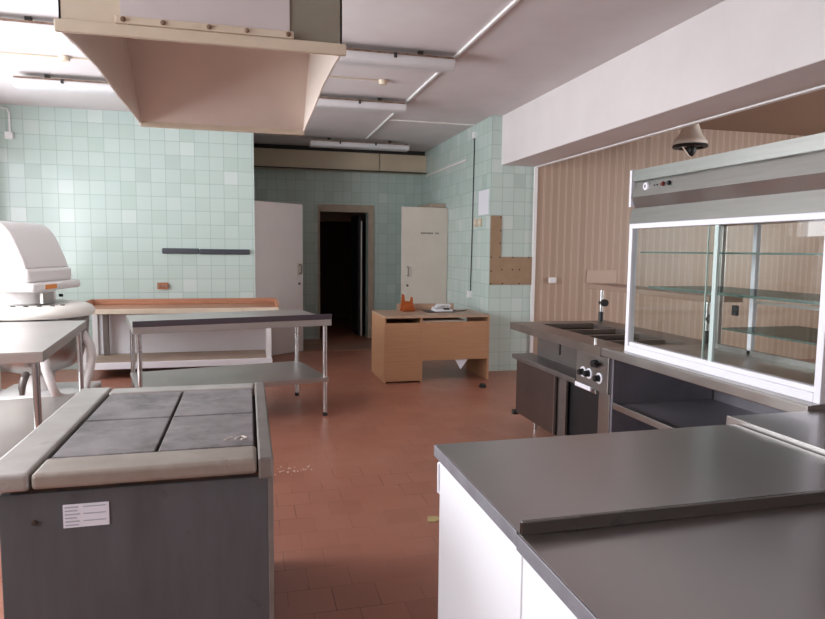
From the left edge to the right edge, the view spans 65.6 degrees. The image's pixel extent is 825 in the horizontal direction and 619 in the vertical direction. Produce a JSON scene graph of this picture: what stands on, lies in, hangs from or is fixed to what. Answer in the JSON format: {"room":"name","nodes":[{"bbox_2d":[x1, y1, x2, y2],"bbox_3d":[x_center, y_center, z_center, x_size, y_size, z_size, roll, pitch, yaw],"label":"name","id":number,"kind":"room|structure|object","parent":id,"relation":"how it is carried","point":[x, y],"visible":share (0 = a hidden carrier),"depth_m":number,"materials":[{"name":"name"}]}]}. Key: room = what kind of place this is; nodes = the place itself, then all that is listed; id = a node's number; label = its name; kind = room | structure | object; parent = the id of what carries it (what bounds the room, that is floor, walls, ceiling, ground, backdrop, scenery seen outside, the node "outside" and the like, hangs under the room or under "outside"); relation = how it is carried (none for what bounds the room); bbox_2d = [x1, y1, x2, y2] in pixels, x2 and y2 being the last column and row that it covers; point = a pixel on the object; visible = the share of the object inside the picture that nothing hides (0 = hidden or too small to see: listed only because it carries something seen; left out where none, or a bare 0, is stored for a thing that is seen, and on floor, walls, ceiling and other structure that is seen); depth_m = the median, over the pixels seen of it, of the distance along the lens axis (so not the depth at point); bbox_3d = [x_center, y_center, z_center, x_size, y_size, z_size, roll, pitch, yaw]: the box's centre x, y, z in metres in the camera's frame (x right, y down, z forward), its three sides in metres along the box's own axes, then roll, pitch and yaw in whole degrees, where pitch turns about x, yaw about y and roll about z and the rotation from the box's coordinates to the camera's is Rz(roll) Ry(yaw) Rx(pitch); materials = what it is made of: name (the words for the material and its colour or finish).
{"room":"commercial kitchen","nodes":[
{"label":"commercial kitchen","id":0,"kind":"room"},
{"bbox_2d":[0,104,255,371],"bbox_3d":[-3.618,-0.828,7.815,3.285,3.080,0.220,-1,6,-14],"label":"wall","id":1,"kind":"structure","parent":0,"point":[113,191],"depth_m":7.72,"materials":[{"name":"green tile"}]},
{"bbox_2d":[0,107,13,139],"bbox_3d":[-4.660,-2.131,7.277,0.197,0.372,0.060,-1,6,-14],"label":"conduit","id":2,"kind":"object","parent":1,"relation":"attached to","point":[7,135],"visible":1,"depth_m":7.29,"materials":[{"name":"white paint"}]},
{"bbox_2d":[157,283,168,288],"bbox_3d":[-3.070,-0.290,7.872,0.130,0.080,0.042,-1,6,-14],"label":"power outlet","id":3,"kind":"object","parent":1,"relation":"attached to","point":[159,285],"visible":1,"depth_m":7.86,"materials":[{"name":"brown plastic"}]},
{"bbox_2d":[162,248,249,254],"bbox_3d":[-2.563,-0.723,7.964,1.040,0.072,0.035,-1,6,-14],"label":"rail","id":4,"kind":"object","parent":1,"relation":"attached to","point":[164,250],"visible":1,"depth_m":7.94,"materials":[{"name":"grey metal"}]},
{"bbox_2d":[254,168,421,338],"bbox_3d":[-1.183,-1.061,10.586,3.220,3.080,0.200,-1,6,-14],"label":"wall","id":5,"kind":"structure","parent":0,"point":[388,193],"depth_m":10.49,"materials":[{"name":"green tile"}]},
{"bbox_2d":[318,204,373,338],"bbox_3d":[-1.094,-0.614,10.543,0.920,2.200,0.050,-1,6,-14],"label":"trim","id":6,"kind":"structure","parent":5,"relation":"attached to","point":[369,209],"depth_m":10.54,"materials":[{"name":"paint"}]},
{"bbox_2d":[320,222,365,315],"bbox_3d":[-1.584,-1.234,12.385,2.700,3.080,3.500,-1,6,-14],"label":"wall","id":7,"kind":"structure","parent":0,"point":[335,237],"depth_m":14.01,"materials":[{"name":"brown"}]},
{"bbox_2d":[320,212,365,222],"bbox_3d":[-1.548,-2.220,12.195,2.300,1.080,0.300,-1,6,-14],"label":"ceiling","id":8,"kind":"structure","parent":7,"relation":"attached to","point":[324,216],"depth_m":12.14,"materials":[{"name":"paint"}]},
{"bbox_2d":[351,215,361,335],"bbox_3d":[-0.984,-0.605,11.206,0.062,2.040,0.788,-1,6,-14],"label":"door","id":9,"kind":"structure","parent":7,"relation":"in","point":[356,223],"depth_m":11.01,"materials":[{"name":"black"}]},
{"bbox_2d":[0,0,724,151],"bbox_3d":[-1.346,-2.177,5.148,6.600,0.150,17.400,-1,6,-14],"label":"ceiling","id":10,"kind":"structure","parent":0,"point":[537,47],"depth_m":5.29,"materials":[{"name":"paint"}]},
{"bbox_2d":[0,16,71,42],"bbox_3d":[-3.136,-1.980,4.390,1.450,0.140,0.212,-1,6,-14],"label":"lamp","id":11,"kind":"object","parent":10,"relation":"attached to","point":[28,29],"visible":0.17,"depth_m":4.45,"materials":[{"name":"grey plastic"}]},
{"bbox_2d":[0,52,88,61],"bbox_3d":[-3.009,-2.120,5.400,1.700,0.035,0.090,-1,6,-14],"label":"wire","id":12,"kind":"object","parent":10,"relation":"attached to","point":[63,58],"visible":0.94,"depth_m":5.38,"materials":[{"name":"white plastic"}]},
{"bbox_2d":[11,74,116,95],"bbox_3d":[-2.993,-2.140,6.122,1.450,0.140,0.212,-1,6,-14],"label":"lamp","id":13,"kind":"object","parent":10,"relation":"attached to","point":[46,83],"visible":0.56,"depth_m":5.99,"materials":[{"name":"grey plastic"}]},
{"bbox_2d":[54,0,345,135],"bbox_3d":[-0.795,-1.360,2.597,0.842,0.992,1.490,-1,6,-14],"label":"extractor hood","id":14,"kind":"object","parent":10,"relation":"hanging from","point":[248,66],"visible":1,"depth_m":2.85,"materials":[{"name":"beige metal"}]},
{"bbox_2d":[254,143,425,174],"bbox_3d":[-1.136,-2.386,10.201,2.735,0.370,0.320,-1,6,-14],"label":"ventilation duct","id":15,"kind":"object","parent":10,"relation":"hanging from","point":[266,156],"visible":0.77,"depth_m":10.07,"materials":[{"name":"grey metal"}]},
{"bbox_2d":[329,76,387,85],"bbox_3d":[-0.723,-2.147,5.954,1.005,0.042,0.090,-1,6,-14],"label":"wire","id":16,"kind":"object","parent":10,"relation":"attached to","point":[382,82],"visible":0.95,"depth_m":6.03,"materials":[{"name":"white plastic"}]},
{"bbox_2d":[309,137,408,151],"bbox_3d":[-0.770,-2.419,9.363,1.450,0.140,0.212,-1,6,-14],"label":"lamp","id":17,"kind":"object","parent":10,"relation":"attached to","point":[318,143],"visible":1,"depth_m":9.29,"materials":[{"name":"grey plastic"}]},
{"bbox_2d":[316,97,406,113],"bbox_3d":[-0.784,-2.170,6.687,1.450,0.140,0.212,-1,6,-14],"label":"lamp","id":18,"kind":"object","parent":10,"relation":"attached to","point":[379,106],"visible":0.56,"depth_m":6.69,"materials":[{"name":"grey plastic"}]},
{"bbox_2d":[336,48,455,72],"bbox_3d":[-0.370,-2.015,5.077,1.450,0.140,0.212,-1,6,-14],"label":"lamp","id":19,"kind":"object","parent":10,"relation":"attached to","point":[354,57],"visible":0.55,"depth_m":5.08,"materials":[{"name":"grey plastic"}]},
{"bbox_2d":[390,119,474,125],"bbox_3d":[0.259,-2.349,8.048,1.110,0.015,0.030,-1,6,-14],"label":"cable conduit","id":20,"kind":"object","parent":10,"relation":"attached to","point":[390,119],"visible":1,"depth_m":8.04,"materials":[{"name":"white"}]},
{"bbox_2d":[366,0,519,138],"bbox_3d":[0.244,-2.128,5.717,0.025,0.020,7.300,-1,6,-14],"label":"cable conduit","id":21,"kind":"object","parent":10,"relation":"attached to","point":[514,2],"visible":0.8,"depth_m":4.98,"materials":[{"name":"white paint"}]},
{"bbox_2d":[0,316,815,618],"bbox_3d":[1.575,0.974,6.202,12.700,0.100,17.400,-1,6,-14],"label":"floor","id":22,"kind":"structure","parent":0,"point":[354,538],"depth_m":4.35,"materials":[{"name":"red tile"}]},
{"bbox_2d":[0,221,79,391],"bbox_3d":[-3.548,0.090,5.503,1.029,1.683,0.825,0,5,-3],"label":"mixer","id":23,"kind":"object","parent":22,"relation":"on","point":[33,264],"visible":0.98,"depth_m":5.28,"materials":[{"name":"white metal"}]},
{"bbox_2d":[0,320,85,457],"bbox_3d":[-2.605,0.619,4.044,0.800,0.920,1.550,-1,6,-19],"label":"steel table","id":24,"kind":"object","parent":22,"relation":"on","point":[34,343],"visible":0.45,"depth_m":4.05,"materials":[{"name":"silver metal"}]},
{"bbox_2d":[0,396,72,457],"bbox_3d":[-2.606,0.748,4.056,0.760,0.041,1.510,-1,6,-19],"label":"shelf","id":25,"kind":"object","parent":24,"relation":"attached to","point":[16,415],"depth_m":4.25,"materials":[{"name":"metal"}]},
{"bbox_2d":[0,300,101,399],"bbox_3d":[-3.191,0.441,5.459,0.925,1.000,0.976,-1,6,-14],"label":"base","id":26,"kind":"object","parent":22,"relation":"on","point":[60,310],"visible":0.6,"depth_m":5.31,"materials":[{"name":"white"}]},
{"bbox_2d":[0,315,89,373],"bbox_3d":[-3.209,0.303,5.478,0.810,0.470,0.810,-1,6,-14],"label":"bowl","id":27,"kind":"object","parent":26,"relation":"on","point":[66,356],"depth_m":5.35,"materials":[{"name":"silver metal"}]},
{"bbox_2d":[0,382,274,618],"bbox_3d":[-0.950,0.822,2.427,0.791,0.853,1.150,-1,6,-14],"label":"electric range","id":28,"kind":"object","parent":22,"relation":"on","point":[144,502],"visible":1,"depth_m":1.92,"materials":[{"name":"grey metal"}]},
{"bbox_2d":[83,298,278,373],"bbox_3d":[-2.713,0.319,7.628,2.175,0.850,0.722,-1,6,-14],"label":"table","id":29,"kind":"object","parent":22,"relation":"on","point":[110,328],"visible":0.56,"depth_m":7.73,"materials":[{"name":"beige wood"}]},
{"bbox_2d":[96,350,265,362],"bbox_3d":[-2.748,0.587,7.636,1.945,0.063,0.640,-1,6,-14],"label":"shelf","id":30,"kind":"object","parent":29,"relation":"attached to","point":[148,356],"depth_m":7.59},
{"bbox_2d":[126,309,331,415],"bbox_3d":[-1.638,0.478,5.697,1.600,0.915,0.969,-2,6,-27],"label":"steel table","id":31,"kind":"object","parent":22,"relation":"on","point":[295,372],"visible":0.74,"depth_m":5.57,"materials":[{"name":"grey metal"}]},
{"bbox_2d":[130,361,328,387],"bbox_3d":[-1.644,0.603,5.718,1.560,0.041,0.910,-2,6,-27],"label":"shelf","id":32,"kind":"object","parent":31,"relation":"attached to","point":[289,372],"depth_m":5.67,"materials":[{"name":"metal"}]},
{"bbox_2d":[303,342,371,350],"bbox_3d":[-1.099,0.564,9.726,1.125,0.006,0.700,-1,6,-14],"label":"trim","id":33,"kind":"structure","parent":22,"relation":"on","point":[362,345],"depth_m":9.69,"materials":[{"name":"brown wood"}]},
{"bbox_2d":[372,309,489,383],"bbox_3d":[0.194,0.408,7.537,1.230,0.750,0.735,-1,6,-14],"label":"desk","id":34,"kind":"object","parent":22,"relation":"on","point":[401,340],"visible":1,"depth_m":7.20,"materials":[{"name":"brown wood"}]},
{"bbox_2d":[400,294,414,311],"bbox_3d":[-0.057,-0.081,7.623,0.168,0.202,0.105,-1,6,-14],"label":"wooden holder","id":35,"kind":"object","parent":34,"relation":"on","point":[406,306],"visible":1,"depth_m":7.63,"materials":[{"name":"orange wood"}]},
{"bbox_2d":[397,303,453,309],"bbox_3d":[0.159,-0.036,7.851,0.720,0.075,0.030,-1,6,-14],"label":"board","id":36,"kind":"object","parent":34,"relation":"on","point":[422,306],"visible":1,"depth_m":7.84,"materials":[{"name":"brown wood"}]},
{"bbox_2d":[422,310,454,312],"bbox_3d":[0.311,0.020,7.626,0.340,0.008,0.250,-1,6,-14],"label":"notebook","id":37,"kind":"object","parent":34,"relation":"on","point":[427,311],"visible":0.72,"depth_m":7.54,"materials":[{"name":"black paper"}]},
{"bbox_2d":[423,318,464,320],"bbox_3d":[0.278,0.098,7.511,0.513,0.010,0.570,-1,6,-14],"label":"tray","id":38,"kind":"object","parent":34,"relation":"on","point":[424,319],"depth_m":7.29,"materials":[{"name":"wood"}]},
{"bbox_2d":[431,303,466,311],"bbox_3d":[0.476,-0.029,7.691,0.517,0.096,0.226,-2,6,-23],"label":"telephone","id":39,"kind":"object","parent":34,"relation":"on","point":[443,307],"visible":1,"depth_m":7.61,"materials":[{"name":"grey plastic"}]},
{"bbox_2d":[455,359,466,368],"bbox_3d":[0.550,0.607,7.306,0.190,0.155,0.010,-1,6,-14],"label":"paper sheet","id":40,"kind":"object","parent":34,"relation":"attached to","point":[460,362],"visible":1,"depth_m":7.31,"materials":[{"name":"white paper"}]},
{"bbox_2d":[428,516,438,521],"bbox_3d":[0.119,1.156,3.530,0.073,0.004,0.075,1,5,0],"label":"paper scrap","id":41,"kind":"object","parent":22,"relation":"on","point":[430,518],"visible":0.88,"depth_m":3.53,"materials":[{"name":"beige paper"}]},
{"bbox_2d":[479,383,485,387],"bbox_3d":[0.762,0.823,6.953,0.080,0.045,0.080,-1,6,-14],"label":"cap","id":42,"kind":"object","parent":22,"relation":"on","point":[481,385],"visible":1,"depth_m":6.92,"materials":[{"name":"black plastic"}]},
{"bbox_2d":[488,115,534,370],"bbox_3d":[1.189,-0.786,7.904,0.579,3.080,0.200,-1,6,-14],"label":"wall pier","id":43,"kind":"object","parent":22,"relation":"on","point":[512,187],"visible":0.5,"depth_m":7.82,"materials":[{"name":"green tile"}]},
{"bbox_2d":[489,215,531,284],"bbox_3d":[1.205,-0.719,7.802,0.550,0.835,0.016,-1,6,-14],"label":"plywood patch","id":44,"kind":"object","parent":43,"relation":"attached to","point":[503,270],"visible":1,"depth_m":7.79,"materials":[{"name":"brown wood"}]},
{"bbox_2d":[510,320,713,435],"bbox_3d":[1.371,0.605,4.750,0.865,0.900,1.490,-1,6,-14],"label":"bain marie","id":45,"kind":"object","parent":22,"relation":"on","point":[565,388],"visible":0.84,"depth_m":4.39,"materials":[{"name":"metal"}]},
{"bbox_2d":[567,382,598,434],"bbox_3d":[1.148,0.730,4.358,0.055,0.480,0.500,-1,6,-14],"label":"oven","id":46,"kind":"object","parent":45,"relation":"in","point":[582,404],"depth_m":4.36,"materials":[{"name":"black metal"}]},
{"bbox_2d":[575,381,592,390],"bbox_3d":[1.127,0.500,4.195,0.030,0.027,0.200,-1,6,-14],"label":"handle","id":47,"kind":"object","parent":45,"relation":"in","point":[586,385],"depth_m":4.18,"materials":[{"name":"white metal"}]},
{"bbox_2d":[590,360,598,367],"bbox_3d":[1.153,0.345,4.044,0.042,0.053,0.093,0,5,-5],"label":"switch","id":48,"kind":"object","parent":45,"relation":"attached to","point":[594,363],"depth_m":4.04,"materials":[{"name":"black plastic"}]},
{"bbox_2d":[588,284,743,342],"bbox_3d":[1.803,0.001,4.777,0.260,0.308,1.480,-1,6,-14],"label":"overshelf","id":49,"kind":"object","parent":45,"relation":"on","point":[642,290],"visible":0.85,"depth_m":4.47,"materials":[{"name":"brown"}]},
{"bbox_2d":[434,424,824,618],"bbox_3d":[0.685,0.880,1.897,1.125,0.870,0.666,-1,6,-14],"label":"counter","id":50,"kind":"object","parent":22,"relation":"on","point":[485,489],"visible":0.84,"depth_m":1.78,"materials":[{"name":"metal"}]},
{"bbox_2d":[436,424,824,533],"bbox_3d":[0.694,0.466,1.849,1.121,0.038,0.645,-1,6,-14],"label":"countertop","id":51,"kind":"structure","parent":50,"relation":"on","point":[555,476],"depth_m":1.80,"materials":[{"name":"metal"}]},
{"bbox_2d":[516,489,824,618],"bbox_3d":[0.878,0.937,1.137,1.130,0.901,0.885,-1,6,-14],"label":"counter","id":52,"kind":"object","parent":22,"relation":"on","point":[758,557],"visible":1,"depth_m":1.28,"materials":[{"name":"metal"}]},
{"bbox_2d":[601,344,824,428],"bbox_3d":[1.742,0.742,3.309,0.865,0.904,1.492,-1,6,-14],"label":"countertop","id":53,"kind":"structure","parent":22,"relation":"on","point":[731,398],"depth_m":3.53,"materials":[{"name":"silver metal"}]},
{"bbox_2d":[623,399,756,427],"bbox_3d":[1.777,0.655,3.319,0.690,0.015,1.460,-1,6,-14],"label":"shelf","id":54,"kind":"object","parent":53,"relation":"attached to","point":[710,412],"depth_m":3.78,"materials":[{"name":"grey metal"}]},
{"bbox_2d":[624,132,824,403],"bbox_3d":[1.712,-0.218,3.125,0.650,1.041,1.339,-1,6,-14],"label":"display case","id":55,"kind":"object","parent":53,"relation":"on","point":[779,182],"visible":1,"depth_m":3.02,"materials":[{"name":"white metal"}]},
{"bbox_2d":[629,132,824,207],"bbox_3d":[1.716,-0.628,3.084,0.650,0.218,1.334,-1,6,-14],"label":"hood","id":56,"kind":"object","parent":55,"relation":"attached to","point":[795,167],"depth_m":2.86,"materials":[{"name":"metal"}]},
{"bbox_2d":[658,286,819,301],"bbox_3d":[1.758,-0.075,3.167,0.462,0.008,1.270,-1,6,-14],"label":"glass shelf","id":57,"kind":"object","parent":55,"relation":"attached to","point":[753,293],"depth_m":3.17,"materials":[{"name":"clear glass"}]},
{"bbox_2d":[728,326,817,342],"bbox_3d":[1.836,0.122,2.894,0.452,0.008,0.670,-1,6,-14],"label":"glass shelf","id":58,"kind":"object","parent":55,"relation":"attached to","point":[800,334],"depth_m":3.00,"materials":[{"name":"clear glass"}]},
{"bbox_2d":[726,410,824,456],"bbox_3d":[1.695,0.892,1.790,0.753,0.886,1.447,-1,6,-14],"label":"countertop","id":59,"kind":"structure","parent":22,"relation":"on","point":[805,430],"depth_m":2.23,"materials":[{"name":"metal"}]},
{"bbox_2d":[421,116,491,321],"bbox_3d":[0.661,-0.923,9.313,0.260,3.080,3.195,-1,6,-14],"label":"wall","id":60,"kind":"structure","parent":0,"point":[452,187],"depth_m":8.62,"materials":[{"name":"green tile"}]},
{"bbox_2d":[401,207,447,321],"bbox_3d":[0.177,-0.435,9.306,0.685,2.080,0.099,-1,6,-14],"label":"door","id":61,"kind":"structure","parent":60,"relation":"in","point":[424,230],"depth_m":9.28,"materials":[{"name":"beige paint"}]},
{"bbox_2d":[417,203,445,207],"bbox_3d":[0.264,-0.518,9.880,0.260,2.160,0.780,-1,6,-14],"label":"trim","id":62,"kind":"structure","parent":60,"relation":"attached to","point":[432,205],"depth_m":9.41,"materials":[{"name":"paint"}]},
{"bbox_2d":[425,159,466,176],"bbox_3d":[0.467,-2.076,9.460,0.016,0.025,2.000,-1,6,-14],"label":"wall strip","id":63,"kind":"object","parent":60,"relation":"attached to","point":[465,160],"visible":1,"depth_m":9.30,"materials":[{"name":"white"}]},
{"bbox_2d":[467,291,471,297],"bbox_3d":[0.747,-0.199,8.401,0.046,0.090,0.070,-1,6,-14],"label":"socket","id":64,"kind":"object","parent":60,"relation":"attached to","point":[469,293],"depth_m":8.37,"materials":[{"name":"white paint"}]},
{"bbox_2d":[467,132,476,297],"bbox_3d":[0.765,-1.207,8.278,0.046,2.120,0.130,-1,6,-14],"label":"cable","id":65,"kind":"object","parent":60,"relation":"attached to","point":[469,293],"visible":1,"depth_m":8.27,"materials":[{"name":"black plastic"}]},
{"bbox_2d":[474,219,477,226],"bbox_3d":[0.804,-1.106,8.168,0.028,0.100,0.090,-1,6,-14],"label":"wall socket","id":66,"kind":"object","parent":60,"relation":"attached to","point":[475,220],"visible":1,"depth_m":8.14,"materials":[{"name":"beige plastic"}]},
{"bbox_2d":[478,218,481,225],"bbox_3d":[0.844,-1.091,8.014,0.028,0.100,0.090,-1,6,-14],"label":"wall socket","id":67,"kind":"object","parent":60,"relation":"attached to","point":[479,219],"visible":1,"depth_m":7.98,"materials":[{"name":"beige plastic"}]},
{"bbox_2d":[478,189,488,214],"bbox_3d":[0.877,-1.322,7.907,0.006,0.300,0.340,-1,6,-14],"label":"notice sheet","id":68,"kind":"object","parent":60,"relation":"attached to","point":[483,206],"visible":1,"depth_m":7.90,"materials":[{"name":"white paper"}]},
{"bbox_2d":[501,0,824,166],"bbox_3d":[2.564,-1.545,2.740,0.455,0.580,10.300,-1,6,-14],"label":"beam","id":69,"kind":"structure","parent":0,"point":[731,55],"depth_m":4.54,"materials":[{"name":"paint"}]},
{"bbox_2d":[533,128,824,358],"bbox_3d":[4.371,-0.829,8.717,5.990,3.080,0.200,-1,6,-14],"label":"wall","id":70,"kind":"structure","parent":0,"point":[584,211],"depth_m":8.29,"materials":[{"name":"brown wood"}]},
{"bbox_2d":[529,168,537,352],"bbox_3d":[1.488,-0.486,7.898,0.040,2.490,0.035,-1,6,-14],"label":"trim","id":71,"kind":"structure","parent":70,"relation":"attached to","point":[535,169],"depth_m":7.86,"materials":[{"name":"white paint"}]},
{"bbox_2d":[548,277,555,282],"bbox_3d":[1.739,-0.363,7.952,0.090,0.070,0.057,-1,6,-14],"label":"wall switch","id":72,"kind":"object","parent":70,"relation":"attached to","point":[550,279],"visible":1,"depth_m":7.93,"materials":[{"name":"white plastic"}]},
{"bbox_2d":[586,270,616,282],"bbox_3d":[2.403,-0.419,8.139,0.420,0.160,0.015,-1,6,-14],"label":"cover plate","id":73,"kind":"object","parent":70,"relation":"attached to","point":[592,276],"visible":1,"depth_m":8.13,"materials":[{"name":"beige plastic"}]},
{"bbox_2d":[535,85,824,167],"bbox_3d":[2.781,-1.260,2.823,0.040,0.027,10.300,-1,6,-14],"label":"trim","id":74,"kind":"structure","parent":70,"relation":"attached to","point":[821,86],"depth_m":4.91,"materials":[{"name":"white paint"}]},
{"bbox_2d":[672,124,707,156],"bbox_3d":[3.251,-2.027,7.485,0.392,0.487,0.392,-1,6,-14],"label":"pendant lamp","id":75,"kind":"object","parent":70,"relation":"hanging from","point":[690,139],"visible":0.94,"depth_m":7.38,"materials":[{"name":"beige"}]},
{"bbox_2d":[698,89,824,135],"bbox_3d":[5.636,-1.949,3.491,6.100,0.150,10.700,-1,6,-14],"label":"ceiling","id":76,"kind":"structure","parent":70,"relation":"attached to","point":[802,115],"depth_m":7.65,"materials":[{"name":"brown paint"}]},
{"bbox_3d":[-2.386,-0.945,9.209,0.205,3.080,1.880,-1,6,-14],"label":"wall","id":77,"kind":"structure","parent":0,"visible":0},
{"bbox_2d":[254,201,302,355],"bbox_3d":[-1.818,-0.415,8.810,0.099,2.090,0.843,5,7,38],"label":"door","id":78,"kind":"structure","parent":77,"relation":"in","point":[278,226],"depth_m":8.83,"materials":[{"name":"paint"}]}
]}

